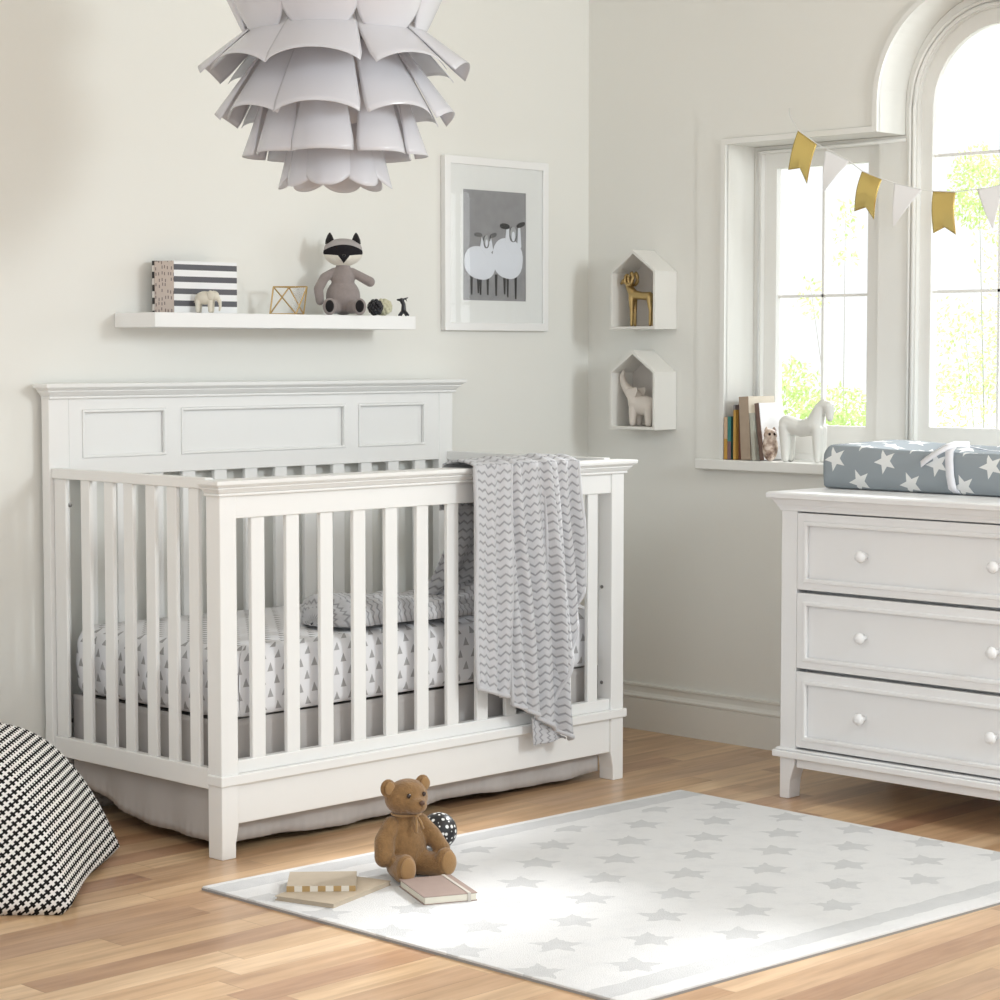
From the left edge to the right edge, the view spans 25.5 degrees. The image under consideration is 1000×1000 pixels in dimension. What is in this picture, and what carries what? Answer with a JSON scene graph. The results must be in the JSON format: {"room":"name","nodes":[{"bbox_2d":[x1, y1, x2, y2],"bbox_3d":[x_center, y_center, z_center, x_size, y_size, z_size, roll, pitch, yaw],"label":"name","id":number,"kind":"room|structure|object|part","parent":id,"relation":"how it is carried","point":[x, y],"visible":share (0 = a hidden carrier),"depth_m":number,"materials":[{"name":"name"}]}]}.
{"room":"children's room","nodes":[
{"label":"children's room","id":0,"kind":"room"},
{"bbox_2d":[0,0,588,739],"bbox_3d":[-1.533,-0.546,5.403,0.232,2.750,5.500,4,5,44],"label":"wall","id":1,"kind":"structure","parent":0,"point":[117,159],"depth_m":5.97,"materials":[{"name":"white paint"}]},
{"bbox_2d":[115,312,415,329],"bbox_3d":[-0.624,-0.488,6.037,0.177,0.038,0.915,4,5,44],"label":"floating shelf","id":2,"kind":"object","parent":1,"relation":"attached to","point":[137,319],"visible":1,"depth_m":5.92,"materials":[{"name":"white paint"}]},
{"bbox_2d":[152,261,236,312],"bbox_3d":[-0.811,-0.565,5.866,0.093,0.138,0.210,4,5,44],"label":"box","id":3,"kind":"object","parent":2,"relation":"on","point":[175,284],"visible":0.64,"depth_m":5.81,"materials":[{"name":"white cardboard"}]},
{"bbox_2d":[194,290,221,312],"bbox_3d":[-0.767,-0.520,5.794,0.076,0.058,0.031,1,4,11],"label":"elephant figurine","id":4,"kind":"object","parent":2,"relation":"on","point":[204,297],"visible":1,"depth_m":5.78,"materials":[{"name":"beige ceramic"}]},
{"bbox_2d":[269,286,307,313],"bbox_3d":[-0.574,-0.547,6.059,0.105,0.078,0.065,1,4,14],"label":"ornament","id":5,"kind":"object","parent":2,"relation":"on","point":[274,287],"visible":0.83,"depth_m":6.04,"materials":[{"name":"gold metal"}]},
{"bbox_2d":[314,233,374,314],"bbox_3d":[-0.434,-0.630,6.159,0.171,0.231,0.116,-1,4,-8],"label":"plush raccoon","id":6,"kind":"object","parent":2,"relation":"on","point":[342,295],"visible":1,"depth_m":6.15,"materials":[{"name":"grey fabric"}]},
{"bbox_2d":[367,299,383,315],"bbox_3d":[-0.354,-0.546,6.261,0.047,0.049,0.046,4,5,44],"label":"ball","id":7,"kind":"object","parent":2,"relation":"on","point":[375,307],"visible":1,"depth_m":6.25,"materials":[{"name":"black fabric"}]},
{"bbox_2d":[379,298,391,315],"bbox_3d":[-0.334,-0.551,6.305,0.052,0.049,0.051,4,5,44],"label":"ball","id":8,"kind":"object","parent":2,"relation":"on","point":[387,308],"visible":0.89,"depth_m":6.29,"materials":[{"name":"beige fabric"}]},
{"bbox_2d":[397,297,408,315],"bbox_3d":[-0.277,-0.552,6.307,0.036,0.054,0.018,0,4,-5],"label":"figurine","id":9,"kind":"object","parent":2,"relation":"on","point":[403,305],"visible":1,"depth_m":6.30,"materials":[{"name":"black"}]},
{"bbox_2d":[441,154,548,330],"bbox_3d":[-0.012,-0.779,6.751,0.020,0.522,0.449,4,5,44],"label":"framed picture","id":10,"kind":"object","parent":1,"relation":"attached to","point":[495,212],"visible":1,"depth_m":6.74,"materials":[{"name":"white paint"}]},
{"bbox_2d":[463,189,525,300],"bbox_3d":[-0.017,-0.776,6.747,0.002,0.341,0.280,4,5,44],"label":"print","id":11,"kind":"object","parent":10,"relation":"attached to","point":[494,220],"depth_m":6.74,"materials":[{"name":"paper"}]},
{"bbox_2d":[0,727,999,999],"bbox_3d":[0.318,1.097,2.029,7.750,0.080,7.750,4,5,44],"label":"floor","id":12,"kind":"structure","parent":0,"point":[142,925],"depth_m":4.54,"materials":[{"name":"brown wood"}]},
{"bbox_2d":[0,723,119,914],"bbox_3d":[-1.238,0.679,4.922,0.683,0.367,0.634,0,4,-1],"label":"pouf","id":13,"kind":"object","parent":12,"relation":"on","point":[55,832],"visible":1,"depth_m":4.77,"materials":[{"name":"black fabric"}]},
{"bbox_2d":[33,379,637,860],"bbox_3d":[-0.399,0.243,5.887,0.745,1.112,1.482,4,5,44],"label":"crib","id":14,"kind":"object","parent":12,"relation":"on","point":[113,434],"visible":0.87,"depth_m":5.61,"materials":[{"name":"white paint"}]},
{"bbox_3d":[-1.133,0.277,5.651,0.033,1.075,0.061,4,5,44],"label":"post","id":15,"kind":"part","parent":14,"relation":"part of","materials":[{"name":"white paint"}]},
{"bbox_3d":[-0.980,-0.175,5.757,0.012,0.124,0.265,4,5,44],"label":"panel moulding","id":16,"kind":"part","parent":14,"relation":"part of","materials":[{"name":"white paint"}]},
{"bbox_3d":[-0.905,0.642,5.433,0.632,0.050,0.024,4,5,44],"label":"rail","id":17,"kind":"part","parent":14,"relation":"part of","materials":[{"name":"white paint"}]},
{"bbox_3d":[-0.905,-0.053,5.386,0.632,0.026,0.024,4,5,44],"label":"rail","id":18,"kind":"part","parent":14,"relation":"part of","materials":[{"name":"white paint"}]},
{"bbox_3d":[-0.652,0.416,5.186,0.052,0.860,0.050,4,5,44],"label":"post","id":19,"kind":"part","parent":14,"relation":"part of","materials":[{"name":"white paint"}]},
{"bbox_3d":[-0.640,-0.308,6.089,0.064,0.039,1.482,4,5,44],"label":"crown moulding","id":20,"kind":"part","parent":14,"relation":"part of","materials":[{"name":"white paint"}]},
{"bbox_3d":[-0.644,-0.190,6.101,0.009,0.200,1.308,4,5,44],"label":"headboard","id":21,"kind":"part","parent":14,"relation":"part of","materials":[{"name":"white paint"}]},
{"bbox_3d":[-0.652,-0.191,6.109,0.014,0.200,1.308,4,5,44],"label":"headboard panel","id":22,"kind":"part","parent":14,"relation":"part of","materials":[{"name":"white paint"}]},
{"bbox_3d":[-0.647,-0.198,6.094,0.012,0.124,0.582,4,5,44],"label":"panel moulding","id":23,"kind":"part","parent":14,"relation":"part of","materials":[{"name":"white paint"}]},
{"bbox_2d":[76,593,584,716],"bbox_3d":[-0.411,0.388,5.902,0.643,0.180,1.335,4,5,44],"label":"mattress","id":24,"kind":"object","parent":14,"relation":"on","point":[274,616],"visible":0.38,"depth_m":5.51,"materials":[{"name":"fabric"}]},
{"bbox_2d":[73,665,597,841],"bbox_3d":[-0.409,0.631,5.920,0.631,0.305,1.348,4,5,44],"label":"bed skirt","id":25,"kind":"object","parent":14,"relation":"attached to","point":[182,808],"visible":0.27,"depth_m":5.50,"materials":[{"name":"grey fabric"}]},
{"bbox_3d":[-0.316,-0.220,6.429,0.012,0.124,0.263,4,5,44],"label":"panel moulding","id":26,"kind":"part","parent":14,"relation":"part of","materials":[{"name":"white paint"}]},
{"bbox_3d":[-0.162,-0.060,5.633,0.080,0.037,1.474,4,5,44],"label":"crown moulding","id":27,"kind":"part","parent":14,"relation":"part of","materials":[{"name":"white paint"}]},
{"bbox_3d":[-0.167,0.599,5.682,0.024,0.031,1.318,4,5,44],"label":"rail","id":28,"kind":"part","parent":14,"relation":"part of","materials":[{"name":"white paint"}]},
{"bbox_3d":[-0.165,-0.016,5.638,0.024,0.055,1.318,4,5,44],"label":"rail","id":29,"kind":"part","parent":14,"relation":"part of","materials":[{"name":"white paint"}]},
{"bbox_3d":[-0.172,0.212,6.620,0.030,1.075,0.055,4,5,44],"label":"post","id":30,"kind":"part","parent":14,"relation":"part of","materials":[{"name":"white paint"}]},
{"bbox_2d":[301,453,586,745],"bbox_3d":[-0.152,0.270,5.777,0.356,0.773,0.778,4,5,44],"label":"blanket","id":31,"kind":"object","parent":14,"relation":"on","point":[523,586],"visible":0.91,"depth_m":5.79,"materials":[{"name":"grey fabric"}]},
{"bbox_3d":[0.074,-0.119,6.376,0.632,0.026,0.024,4,5,44],"label":"rail","id":32,"kind":"part","parent":14,"relation":"part of","materials":[{"name":"white paint"}]},
{"bbox_3d":[0.309,0.351,6.158,0.052,0.860,0.050,4,5,44],"label":"post","id":33,"kind":"part","parent":14,"relation":"part of","materials":[{"name":"white paint"}]},
{"bbox_2d":[202,790,999,999],"bbox_3d":[0.377,0.856,4.987,1.357,0.009,1.584,4,5,44],"label":"area rug","id":34,"kind":"object","parent":12,"relation":"on","point":[673,893],"visible":1,"depth_m":4.82,"materials":[{"name":"white fabric"}]},
{"bbox_2d":[275,876,390,907],"bbox_3d":[-0.365,0.856,4.840,0.150,0.010,0.235,2,4,29],"label":"book","id":35,"kind":"object","parent":34,"relation":"on","point":[364,886],"visible":0.76,"depth_m":4.78,"materials":[{"name":"paper"}]},
{"bbox_2d":[286,871,356,891],"bbox_3d":[-0.393,0.842,4.876,0.150,0.012,0.136,0,4,-2],"label":"book","id":36,"kind":"object","parent":35,"relation":"on","point":[328,880],"visible":1,"depth_m":4.85,"materials":[{"name":"paper"}]},
{"bbox_2d":[374,774,456,882],"bbox_3d":[-0.202,0.740,4.978,0.184,0.224,0.155,-3,5,-36],"label":"teddy bear","id":37,"kind":"object","parent":34,"relation":"on","point":[401,842],"visible":1,"depth_m":4.96},
{"bbox_2d":[399,874,476,904],"bbox_3d":[-0.136,0.852,4.831,0.122,0.019,0.177,-1,4,-20],"label":"book","id":38,"kind":"object","parent":34,"relation":"on","point":[441,889],"visible":1,"depth_m":4.79,"materials":[{"name":"pink paper"}]},
{"bbox_2d":[427,812,456,847],"bbox_3d":[-0.146,0.788,5.261,0.088,0.088,0.088,4,5,44],"label":"ball","id":39,"kind":"object","parent":34,"relation":"on","point":[445,823],"visible":0.59,"depth_m":5.23,"materials":[{"name":"black plastic"}]},
{"bbox_2d":[766,487,999,800],"bbox_3d":[1.256,0.397,5.753,0.987,0.822,0.563,4,5,44],"label":"dresser","id":40,"kind":"object","parent":12,"relation":"on","point":[890,600],"visible":0.98,"depth_m":5.66,"materials":[{"name":"white paint"}]},
{"bbox_3d":[0.786,0.344,5.897,0.051,0.640,0.050,4,5,44],"label":"post","id":41,"kind":"part","parent":40,"relation":"part of","materials":[{"name":"white paint"}]},
{"bbox_3d":[0.933,0.568,5.718,0.031,0.031,0.040,4,5,44],"label":"knob","id":42,"kind":"part","parent":40,"relation":"part of","materials":[{"name":"white paint"}]},
{"bbox_3d":[0.933,0.357,5.704,0.031,0.031,0.040,4,5,44],"label":"knob","id":43,"kind":"part","parent":40,"relation":"part of","materials":[{"name":"white paint"}]},
{"bbox_3d":[0.933,0.146,5.690,0.031,0.031,0.040,4,5,44],"label":"knob","id":44,"kind":"part","parent":40,"relation":"part of","materials":[{"name":"white paint"}]},
{"bbox_3d":[1.261,0.683,5.778,0.957,0.025,0.548,4,5,44],"label":"moulding","id":45,"kind":"part","parent":40,"relation":"part of","materials":[{"name":"white paint"}]},
{"bbox_3d":[1.085,0.575,5.593,0.820,0.203,0.019,4,5,44],"label":"drawer","id":46,"kind":"part","parent":40,"relation":"part of","materials":[{"name":"white paint"}]},
{"bbox_3d":[1.085,0.365,5.579,0.820,0.201,0.019,4,5,44],"label":"drawer","id":47,"kind":"part","parent":40,"relation":"part of","materials":[{"name":"white paint"}]},
{"bbox_3d":[1.085,0.154,5.564,0.820,0.204,0.019,4,5,44],"label":"drawer","id":48,"kind":"part","parent":40,"relation":"part of","materials":[{"name":"white paint"}]},
{"bbox_3d":[1.080,0.577,5.587,0.778,0.163,0.012,4,5,44],"label":"drawer moulding","id":49,"kind":"part","parent":40,"relation":"part of","materials":[{"name":"white paint"}]},
{"bbox_3d":[1.080,0.366,5.573,0.778,0.161,0.012,4,5,44],"label":"drawer moulding","id":50,"kind":"part","parent":40,"relation":"part of","materials":[{"name":"white paint"}]},
{"bbox_3d":[1.080,0.155,5.559,0.778,0.164,0.012,4,5,44],"label":"drawer moulding","id":51,"kind":"part","parent":40,"relation":"part of","materials":[{"name":"white paint"}]},
{"bbox_3d":[1.088,0.576,5.595,0.760,0.145,0.005,4,5,44],"label":"drawer panel","id":52,"kind":"part","parent":40,"relation":"part of","materials":[{"name":"white paint"}]},
{"bbox_3d":[1.088,0.365,5.581,0.760,0.143,0.005,4,5,44],"label":"drawer panel","id":53,"kind":"part","parent":40,"relation":"part of","materials":[{"name":"white paint"}]},
{"bbox_3d":[1.088,0.155,5.567,0.760,0.146,0.005,4,5,44],"label":"drawer panel","id":54,"kind":"part","parent":40,"relation":"part of","materials":[{"name":"white paint"}]},
{"bbox_2d":[823,440,999,496],"bbox_3d":[1.270,-0.090,5.828,0.800,0.138,0.345,4,5,44],"label":"changing pad","id":55,"kind":"object","parent":40,"relation":"on","point":[955,467],"visible":1,"depth_m":5.82,"materials":[{"name":"grey fabric"}]},
{"bbox_3d":[1.213,0.586,5.442,0.031,0.031,0.040,4,5,44],"label":"knob","id":56,"kind":"part","parent":40,"relation":"part of","materials":[{"name":"white paint"}]},
{"bbox_3d":[1.213,0.376,5.428,0.031,0.031,0.040,4,5,44],"label":"knob","id":57,"kind":"part","parent":40,"relation":"part of","materials":[{"name":"white paint"}]},
{"bbox_3d":[1.213,0.165,5.414,0.031,0.031,0.040,4,5,44],"label":"knob","id":58,"kind":"part","parent":40,"relation":"part of","materials":[{"name":"white paint"}]},
{"bbox_2d":[588,0,963,701],"bbox_3d":[2.001,-0.554,5.532,4.618,2.750,0.212,4,5,44],"label":"wall","id":59,"kind":"structure","parent":0,"point":[702,558],"depth_m":6.78,"materials":[{"name":"white paint"}]},
{"bbox_2d":[610,350,675,429],"bbox_3d":[0.444,-0.343,6.863,0.185,0.245,0.103,4,5,44],"label":"shelf","id":60,"kind":"object","parent":59,"relation":"attached to","point":[647,369],"visible":0.9,"depth_m":6.84,"materials":[{"name":"white paint"}]},
{"bbox_2d":[619,370,652,425],"bbox_3d":[0.430,-0.317,6.859,0.151,0.173,0.055,4,5,44],"label":"elephant figurine","id":61,"kind":"object","parent":60,"relation":"in","point":[639,405],"visible":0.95,"depth_m":6.84,"materials":[{"name":"beige ceramic"}]},
{"bbox_3d":[0.479,-0.344,6.898,0.167,0.224,0.004,4,5,44],"label":"panel","id":62,"kind":"part","parent":60,"relation":"part of","materials":[{"name":"grey wood"}]},
{"bbox_2d":[610,250,676,329],"bbox_3d":[0.444,-0.651,6.842,0.185,0.245,0.103,4,5,44],"label":"shelf","id":63,"kind":"object","parent":59,"relation":"attached to","point":[656,276],"visible":0.89,"depth_m":6.83,"materials":[{"name":"white paint"}]},
{"bbox_2d":[620,271,652,325],"bbox_3d":[0.426,-0.623,6.840,0.141,0.170,0.042,4,5,44],"label":"figurine","id":64,"kind":"object","parent":63,"relation":"in","point":[634,295],"visible":1,"depth_m":6.84,"materials":[{"name":"gold metal"}]},
{"bbox_3d":[0.479,-0.652,6.877,0.167,0.224,0.004,4,5,44],"label":"panel","id":65,"kind":"part","parent":63,"relation":"part of","materials":[{"name":"grey wood"}]},
{"bbox_2d":[623,680,780,750],"bbox_3d":[1.920,0.750,5.536,4.618,0.147,0.020,4,5,44],"label":"baseboard","id":66,"kind":"structure","parent":59,"relation":"attached to","point":[716,717],"depth_m":6.80,"materials":[{"name":"white paint"}]},
{"bbox_2d":[695,458,822,474],"bbox_3d":[1.332,-0.071,6.158,1.893,0.031,0.179,4,5,44],"label":"windowsill","id":67,"kind":"structure","parent":59,"relation":"attached to","point":[778,466],"depth_m":6.58,"materials":[{"name":"white paint"}]},
{"bbox_2d":[724,417,727,458],"bbox_3d":[0.719,-0.190,6.721,0.013,0.128,0.103,4,5,44],"label":"book","id":68,"kind":"object","parent":67,"relation":"on","point":[725,418],"visible":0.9,"depth_m":6.68,"materials":[{"name":"yellow paper"}]},
{"bbox_2d":[727,416,732,459],"bbox_3d":[0.729,-0.190,6.711,0.013,0.130,0.103,4,5,44],"label":"book","id":69,"kind":"object","parent":67,"relation":"on","point":[730,418],"visible":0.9,"depth_m":6.67,"materials":[{"name":"teal paper"}]},
{"bbox_2d":[733,410,738,459],"bbox_3d":[0.748,-0.199,6.702,0.009,0.150,0.118,4,5,44],"label":"book","id":70,"kind":"object","parent":67,"relation":"on","point":[735,412],"visible":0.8,"depth_m":6.66,"materials":[{"name":"yellow paper"}]},
{"bbox_2d":[733,405,738,409],"bbox_3d":[0.747,-0.208,6.713,0.008,0.165,0.113,4,5,44],"label":"book","id":71,"kind":"object","parent":67,"relation":"on","point":[735,407],"visible":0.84,"depth_m":6.67,"materials":[{"name":"paper"}]},
{"bbox_2d":[738,418,740,459],"bbox_3d":[0.764,-0.218,6.704,0.008,0.188,0.118,4,5,44],"label":"book","id":72,"kind":"object","parent":67,"relation":"on","point":[739,458],"visible":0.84,"depth_m":6.66,"materials":[{"name":"brown paper"}]},
{"bbox_2d":[749,413,759,459],"bbox_3d":[0.796,-0.192,6.652,0.027,0.143,0.113,4,5,44],"label":"book","id":73,"kind":"object","parent":67,"relation":"on","point":[753,428],"visible":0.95,"depth_m":6.61,"materials":[{"name":"grey paper"}]},
{"bbox_2d":[739,396,773,459],"bbox_3d":[0.779,-0.219,6.677,0.046,0.192,0.128,4,5,44],"label":"book","id":74,"kind":"object","parent":67,"relation":"on","point":[746,404],"visible":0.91,"depth_m":6.63,"materials":[{"name":"beige paper"}]},
{"bbox_2d":[754,402,783,460],"bbox_3d":[0.816,-0.207,6.645,0.038,0.173,0.118,4,5,44],"label":"book","id":75,"kind":"object","parent":67,"relation":"on","point":[768,415],"visible":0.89,"depth_m":6.62,"materials":[{"name":"white paper"}]},
{"bbox_2d":[762,427,777,460],"bbox_3d":[0.804,-0.167,6.572,0.047,0.103,0.042,-1,4,-11],"label":"owl figurine","id":76,"kind":"object","parent":67,"relation":"on","point":[770,444],"visible":1,"depth_m":6.56,"materials":[{"name":"beige ceramic"}]},
{"bbox_2d":[778,398,834,462],"bbox_3d":[0.903,-0.205,6.497,0.193,0.190,0.066,4,5,44],"label":"horse figurine","id":77,"kind":"object","parent":67,"relation":"on","point":[790,427],"visible":0.98,"depth_m":6.46,"materials":[{"name":"white ceramic"}]},
{"bbox_2d":[696,0,928,458],"bbox_3d":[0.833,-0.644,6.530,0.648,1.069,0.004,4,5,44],"label":"trim","id":78,"kind":"structure","parent":59,"relation":"attached to","point":[852,110],"depth_m":6.70,"materials":[{"name":"white paint"}]},
{"bbox_2d":[753,0,999,459],"bbox_3d":[1.400,-0.754,6.186,1.698,1.336,0.068,4,5,44],"label":"window","id":79,"kind":"structure","parent":59,"relation":"in","point":[902,291],"depth_m":6.41,"materials":[{"name":"white paint"}]},
{"bbox_3d":[0.974,-0.592,6.629,0.433,0.912,0.033,4,5,44],"label":"sash","id":80,"kind":"part","parent":79,"relation":"part of","materials":[{"name":"white paint"}]},
{"bbox_3d":[1.405,-0.741,6.193,0.518,1.267,0.033,4,5,44],"label":"sash","id":81,"kind":"part","parent":79,"relation":"part of","materials":[{"name":"white paint"}]},
{"bbox_2d":[788,108,999,234],"bbox_3d":[1.122,-0.928,6.119,0.075,0.395,0.924,-3,5,-41],"label":"bunting","id":82,"kind":"object","parent":59,"relation":"hanging from","point":[943,202],"visible":1,"depth_m":6.18,"materials":[{"name":"white"}]},
{"bbox_3d":[0.111,-1.860,3.690,4.850,0.100,5.500,4,5,44],"label":"ceiling","id":83,"kind":"structure","parent":0,"visible":0},
{"bbox_2d":[198,0,469,192],"bbox_3d":[-0.374,-1.299,4.974,0.579,1.189,0.579,-3,5,-41],"label":"pendant lamp","id":84,"kind":"object","parent":83,"relation":"hanging from","point":[331,90],"visible":1,"depth_m":4.84,"materials":[{"name":"white"}]},
{"bbox_3d":[-0.374,-1.059,4.990,0.240,0.570,0.240,4,5,44],"label":"lamp shade","id":85,"kind":"part","parent":84,"relation":"part of","materials":[{"name":"white plastic"}]},
{"label":"outside","id":86,"kind":"structure","parent":0,"visible":0},
{"bbox_2d":[781,397,995,428],"bbox_3d":[11.703,-0.981,38.606,52.000,0.100,59.100,4,5,44],"label":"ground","id":87,"kind":"structure","parent":86,"point":[991,422],"depth_m":58.03,"materials":[{"name":"white"}]},
{"bbox_2d":[781,355,865,425],"bbox_3d":[1.534,-0.105,13.229,1.942,1.531,0.908,4,5,44],"label":"shrub","id":88,"kind":"object","parent":87,"relation":"on","point":[805,412],"visible":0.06,"depth_m":12.82,"materials":[{"name":"green plant"}]},
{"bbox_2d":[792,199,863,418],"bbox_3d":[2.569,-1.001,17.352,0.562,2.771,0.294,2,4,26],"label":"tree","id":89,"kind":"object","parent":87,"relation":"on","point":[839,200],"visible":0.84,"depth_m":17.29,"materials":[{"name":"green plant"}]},
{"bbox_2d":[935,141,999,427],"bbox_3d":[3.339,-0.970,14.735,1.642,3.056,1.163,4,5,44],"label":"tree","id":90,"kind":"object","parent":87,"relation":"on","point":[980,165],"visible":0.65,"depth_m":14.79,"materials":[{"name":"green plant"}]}
]}

